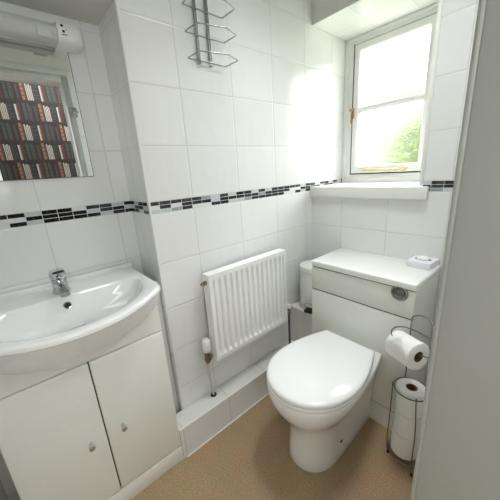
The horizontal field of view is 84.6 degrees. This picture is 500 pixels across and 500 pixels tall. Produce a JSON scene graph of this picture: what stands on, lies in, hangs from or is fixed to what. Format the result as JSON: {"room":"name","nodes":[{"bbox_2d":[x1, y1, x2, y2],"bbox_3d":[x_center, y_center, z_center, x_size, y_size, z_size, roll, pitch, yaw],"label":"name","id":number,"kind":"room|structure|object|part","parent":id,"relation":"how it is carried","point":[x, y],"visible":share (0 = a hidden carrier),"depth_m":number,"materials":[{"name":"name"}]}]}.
{"room":"bathroom","nodes":[
{"label":"bathroom","id":0,"kind":"room"},
{"bbox_2d":[0,480,8,499],"bbox_3d":[-0.619,0.026,0.262,0.100,2.300,1.260,-17,21,-38],"label":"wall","id":1,"kind":"structure","parent":0,"point":[3,496],"depth_m":1.02,"materials":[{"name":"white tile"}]},
{"bbox_2d":[0,0,112,25],"bbox_3d":[-0.742,-0.985,0.642,0.648,0.555,0.200,-17,21,-38],"label":"ceiling","id":2,"kind":"structure","parent":0,"point":[92,12],"depth_m":0.88,"materials":[{"name":"white paint"}]},
{"bbox_2d":[0,1,142,499],"bbox_3d":[-0.824,-0.162,0.962,0.748,2.300,0.100,-17,21,-38],"label":"wall","id":3,"kind":"structure","parent":0,"point":[76,225],"depth_m":1.02,"materials":[{"name":"white tile"}]},
{"bbox_2d":[0,11,82,53],"bbox_3d":[-0.746,-0.655,0.784,0.467,0.055,0.095,-17,21,-38],"label":"light","id":4,"kind":"object","parent":3,"relation":"attached to","point":[60,36],"visible":1,"depth_m":0.84,"materials":[{"name":"white plastic"}]},
{"bbox_2d":[0,11,57,46],"bbox_3d":[-0.767,-0.643,0.753,0.393,0.050,0.057,-17,21,-38],"label":"diffuser","id":5,"kind":"object","parent":4,"relation":"attached to","point":[11,25],"depth_m":0.82,"materials":[{"name":"grey plastic"}]},
{"bbox_2d":[53,21,82,53],"bbox_3d":[-0.599,-0.699,0.906,0.074,0.055,0.095,-17,21,-38],"label":"socket","id":6,"kind":"object","parent":4,"relation":"attached to","point":[66,38],"depth_m":0.88,"materials":[{"name":"white plastic"}]},
{"bbox_2d":[0,39,93,180],"bbox_3d":[-0.765,-0.437,0.879,0.402,0.414,0.005,-17,21,-38],"label":"mirror","id":7,"kind":"object","parent":3,"relation":"attached to","point":[43,136],"visible":1,"depth_m":0.92,"materials":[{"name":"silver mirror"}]},
{"bbox_2d":[99,0,345,411],"bbox_3d":[0.045,-0.389,1.553,1.392,2.300,0.300,-17,21,-38],"label":"wall","id":8,"kind":"structure","parent":0,"point":[233,155],"depth_m":1.21,"materials":[{"name":"white tile"}]},
{"bbox_2d":[114,0,182,408],"bbox_3d":[-0.383,-0.282,0.991,0.008,2.138,0.008,-17,21,-38],"label":"trim","id":9,"kind":"structure","parent":8,"relation":"attached to","point":[115,1],"depth_m":1.00,"materials":[{"name":"white"}]},
{"bbox_2d":[181,0,237,66],"bbox_3d":[-0.150,-0.953,0.964,0.181,0.508,0.118,-17,21,-38],"label":"wire rack","id":10,"kind":"object","parent":8,"relation":"attached to","point":[199,60],"visible":1,"depth_m":1.03,"materials":[{"name":"silver metal"}]},
{"bbox_2d":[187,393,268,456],"bbox_3d":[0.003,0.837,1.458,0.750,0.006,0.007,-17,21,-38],"label":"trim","id":11,"kind":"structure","parent":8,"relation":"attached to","point":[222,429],"depth_m":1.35,"materials":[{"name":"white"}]},
{"bbox_2d":[176,340,292,458],"bbox_3d":[0.068,0.724,1.559,1.053,0.158,0.092,-17,21,-38],"label":"trim","id":12,"kind":"structure","parent":8,"relation":"attached to","point":[204,428],"depth_m":1.35,"materials":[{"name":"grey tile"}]},
{"bbox_2d":[200,248,287,360],"bbox_3d":[-0.015,0.252,1.384,0.506,0.422,0.082,-17,21,-38],"label":"radiator","id":13,"kind":"object","parent":8,"relation":"attached to","point":[246,299],"visible":1,"depth_m":1.33,"materials":[{"name":"white metal"}]},
{"bbox_2d":[201,338,216,396],"bbox_3d":[-0.190,0.559,1.298,0.042,0.335,0.062,0,16,12],"label":"radiator valve","id":14,"kind":"object","parent":13,"relation":"attached to","point":[206,346],"visible":1,"depth_m":1.26,"materials":[{"name":"white plastic"}]},
{"bbox_3d":[-0.181,0.307,1.235,0.004,0.410,0.036,-17,21,-38],"label":"panel","id":15,"kind":"part","parent":13,"relation":"part of","materials":[{"name":"white metal"}]},
{"bbox_2d":[202,248,282,275],"bbox_3d":[-0.014,0.052,1.327,0.485,0.007,0.036,-17,21,-38],"label":"grille","id":16,"kind":"object","parent":13,"relation":"attached to","point":[231,268],"depth_m":1.29,"materials":[{"name":"white metal"}]},
{"bbox_2d":[287,303,290,343],"bbox_3d":[0.223,0.431,1.625,0.028,0.265,0.027,-17,21,-38],"label":"valve","id":17,"kind":"object","parent":13,"relation":"attached to","point":[288,304],"visible":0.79,"depth_m":1.61,"materials":[{"name":"white plastic"}]},
{"bbox_2d":[290,300,311,340],"bbox_3d":[0.404,0.448,1.720,0.226,0.242,0.208,-17,21,-38],"label":"trim","id":18,"kind":"structure","parent":8,"relation":"attached to","point":[300,322],"depth_m":1.67,"materials":[{"name":"grey tile"}]},
{"bbox_2d":[299,260,311,313],"bbox_3d":[0.370,0.208,1.622,0.204,0.273,0.174,-17,21,-38],"label":"pedal bin","id":19,"kind":"object","parent":18,"relation":"on","point":[305,267],"visible":0.5,"depth_m":1.58,"materials":[{"name":"white plastic"}]},
{"bbox_3d":[0.374,0.094,1.600,0.174,0.043,0.174,-17,21,-38],"label":"lid","id":20,"kind":"part","parent":19,"relation":"part of","materials":[{"name":"white plastic"}]},
{"bbox_2d":[120,395,415,499],"bbox_3d":[0.230,0.896,1.358,2.340,0.080,1.460,-17,21,-38],"label":"floor","id":21,"kind":"structure","parent":0,"point":[250,459],"depth_m":1.14,"materials":[{"name":"beige carpet"}]},
{"bbox_2d":[0,304,183,499],"bbox_3d":[-0.593,0.576,1.049,0.503,0.806,0.319,-17,21,-38],"label":"vanity unit","id":22,"kind":"object","parent":21,"relation":"on","point":[106,422],"visible":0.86,"depth_m":0.94,"materials":[{"name":"white laminate"}]},
{"bbox_3d":[-0.605,0.664,0.893,0.250,0.566,0.018,-17,21,-38],"label":"door","id":23,"kind":"part","parent":22,"relation":"part of","materials":[{"name":"white laminate"}]},
{"bbox_2d":[0,262,159,374],"bbox_3d":[-0.567,0.250,0.898,0.528,0.210,0.466,-17,21,-38],"label":"washbasin","id":24,"kind":"object","parent":22,"relation":"in","point":[41,330],"visible":1,"depth_m":0.88,"materials":[{"name":"white ceramic"}]},
{"bbox_2d":[48,268,70,297],"bbox_3d":[-0.635,0.107,0.920,0.054,0.091,0.125,-17,21,-38],"label":"tap","id":25,"kind":"object","parent":24,"relation":"on","point":[60,286],"visible":1,"depth_m":0.91,"materials":[{"name":"silver metal"}]},
{"bbox_3d":[-0.648,0.080,0.925,0.049,0.040,0.086,-17,21,-38],"label":"lever","id":26,"kind":"part","parent":25,"relation":"part of","materials":[{"name":"silver metal"}]},
{"bbox_3d":[-0.622,0.127,0.910,0.038,0.035,0.086,-17,21,-38],"label":"spout","id":27,"kind":"part","parent":25,"relation":"part of","materials":[{"name":"silver metal"}]},
{"bbox_3d":[-0.533,0.661,0.925,0.021,0.021,0.029,-17,21,-38],"label":"knob","id":28,"kind":"part","parent":22,"relation":"part of","materials":[{"name":"silver metal"}]},
{"bbox_3d":[-0.455,0.638,0.989,0.021,0.021,0.029,-17,21,-38],"label":"knob","id":29,"kind":"part","parent":22,"relation":"part of","materials":[{"name":"silver metal"}]},
{"bbox_3d":[-0.415,0.606,1.050,0.250,0.566,0.018,-17,21,-38],"label":"door","id":30,"kind":"part","parent":22,"relation":"part of","materials":[{"name":"white laminate"}]},
{"bbox_2d":[155,280,178,413],"bbox_3d":[-0.380,0.515,1.225,0.059,0.799,0.015,-17,21,-38],"label":"trim","id":31,"kind":"structure","parent":22,"relation":"attached to","point":[161,316],"depth_m":1.22,"materials":[{"name":"white paint"}]},
{"bbox_2d":[266,330,381,473],"bbox_3d":[0.316,0.664,1.209,0.520,0.435,0.364,-17,21,-38],"label":"toilet","id":32,"kind":"object","parent":21,"relation":"on","point":[321,383],"visible":1,"depth_m":1.10,"materials":[{"name":"white ceramic"}]},
{"bbox_3d":[0.280,0.499,1.140,0.456,0.016,0.358,-17,21,-38],"label":"seat","id":33,"kind":"part","parent":32,"relation":"part of","materials":[{"name":"white plastic"}]},
{"bbox_3d":[0.285,0.474,1.139,0.471,0.028,0.364,-17,21,-38],"label":"lid","id":34,"kind":"part","parent":32,"relation":"part of","materials":[{"name":"white plastic"}]},
{"bbox_2d":[311,248,440,430],"bbox_3d":[0.603,0.421,1.416,0.291,0.752,0.492,-17,21,-38],"label":"base cabinet","id":35,"kind":"object","parent":21,"relation":"on","point":[359,297],"visible":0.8,"depth_m":1.25,"materials":[{"name":"white laminate"}]},
{"bbox_3d":[0.508,0.472,1.342,0.016,0.480,0.485,-17,21,-38],"label":"panel","id":36,"kind":"part","parent":35,"relation":"part of","materials":[{"name":"white laminate"}]},
{"bbox_3d":[0.489,0.180,1.258,0.016,0.118,0.485,-17,21,-38],"label":"panel","id":37,"kind":"part","parent":35,"relation":"part of","materials":[{"name":"white laminate"}]},
{"bbox_2d":[406,255,439,269],"bbox_3d":[0.775,0.047,1.231,0.104,0.044,0.096,-15,20,-35],"label":"soap dish","id":38,"kind":"object","parent":35,"relation":"on","point":[417,261],"visible":1,"depth_m":1.21,"materials":[{"name":"white ceramic"}]},
{"bbox_2d":[386,315,433,476],"bbox_3d":[0.631,0.571,1.090,0.134,0.640,0.165,-17,21,-38],"label":"stand","id":39,"kind":"object","parent":21,"relation":"on","point":[410,328],"visible":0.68,"depth_m":1.08,"materials":[{"name":"silver metal"}]},
{"bbox_3d":[0.581,0.695,1.143,0.008,0.355,0.013,-17,21,-38],"label":"leg","id":40,"kind":"part","parent":39,"relation":"part of","materials":[{"name":"silver metal"}]},
{"bbox_2d":[390,424,417,460],"bbox_3d":[0.651,0.795,1.153,0.104,0.107,0.104,-6,16,-9],"label":"toilet roll","id":41,"kind":"object","parent":39,"relation":"on","point":[402,447],"visible":0.52,"depth_m":1.12,"materials":[{"name":"paper"}]},
{"bbox_2d":[393,407,420,440],"bbox_3d":[0.645,0.691,1.120,0.104,0.107,0.104,-11,18,-24],"label":"toilet roll","id":42,"kind":"object","parent":41,"relation":"on","point":[404,427],"visible":0.5,"depth_m":1.08,"materials":[{"name":"paper"}]},
{"bbox_2d":[395,378,424,419],"bbox_3d":[0.636,0.588,1.090,0.104,0.107,0.104,-17,21,-38],"label":"toilet roll","id":43,"kind":"object","parent":42,"relation":"on","point":[412,389],"visible":0.84,"depth_m":1.06,"materials":[{"name":"paper"}]},
{"bbox_2d":[385,330,429,369],"bbox_3d":[0.583,0.370,1.023,0.105,0.110,0.113,-8,17,-15],"label":"toilet roll","id":44,"kind":"object","parent":39,"relation":"hanging from","point":[403,347],"visible":0.99,"depth_m":0.98,"materials":[{"name":"white paper"}]},
{"bbox_3d":[0.628,0.718,1.053,0.016,0.356,0.019,0,16,12],"label":"leg","id":45,"kind":"part","parent":39,"relation":"part of","materials":[{"name":"silver metal"}]},
{"bbox_2d":[312,0,478,384],"bbox_3d":[0.858,-0.389,1.369,0.400,2.300,1.040,-17,21,-38],"label":"wall","id":46,"kind":"structure","parent":0,"point":[397,228],"depth_m":1.22,"materials":[{"name":"white tile"}]},
{"bbox_2d":[310,2,437,199],"bbox_3d":[0.689,-0.731,1.427,0.417,0.868,0.617,-17,21,-38],"label":"window","id":47,"kind":"structure","parent":46,"relation":"in","point":[388,66],"depth_m":1.53,"materials":[{"name":"white paint"}]},
{"bbox_3d":[0.618,-0.819,1.688,0.030,0.090,0.033,-17,21,-38],"label":"handle","id":48,"kind":"part","parent":47,"relation":"part of","materials":[{"name":"gold metal"}]},
{"bbox_3d":[0.692,-0.335,1.518,0.355,0.057,0.615,-17,21,-38],"label":"sill","id":49,"kind":"part","parent":47,"relation":"part of","materials":[{"name":"white paint"}]},
{"bbox_3d":[0.795,-0.658,1.591,0.001,0.315,0.362,-17,21,-38],"label":"pane","id":50,"kind":"part","parent":47,"relation":"part of","materials":[{"name":"clear glass"}]},
{"bbox_3d":[0.786,-0.810,1.549,0.044,0.716,0.420,-17,21,-38],"label":"sash","id":51,"kind":"part","parent":47,"relation":"part of","materials":[{"name":"white paint"}]},
{"bbox_3d":[0.774,-0.977,1.499,0.001,0.299,0.362,-17,21,-38],"label":"pane","id":52,"kind":"part","parent":47,"relation":"part of","materials":[{"name":"clear glass"}]},
{"bbox_2d":[312,0,437,40],"bbox_3d":[0.638,-1.148,1.305,0.335,0.004,0.589,-17,21,-38],"label":"trim","id":53,"kind":"structure","parent":46,"relation":"attached to","point":[360,17],"depth_m":1.36,"materials":[{"name":"white paint"}]},
{"bbox_2d":[419,0,442,185],"bbox_3d":[0.732,-0.672,1.102,0.016,0.809,0.016,-17,21,-38],"label":"trim","id":54,"kind":"structure","parent":46,"relation":"attached to","point":[440,2],"depth_m":1.10,"materials":[{"name":"white paint"}]},
{"bbox_3d":[0.395,-0.080,0.399,1.640,2.300,0.117,-17,21,-38],"label":"wall","id":55,"kind":"structure","parent":0,"visible":0},
{"bbox_2d":[410,0,499,499],"bbox_3d":[0.075,0.223,0.172,0.737,1.884,0.130,-17,21,-38],"label":"door","id":56,"kind":"structure","parent":55,"relation":"in","point":[458,453],"depth_m":0.39,"materials":[{"name":"white paint"}]}
]}

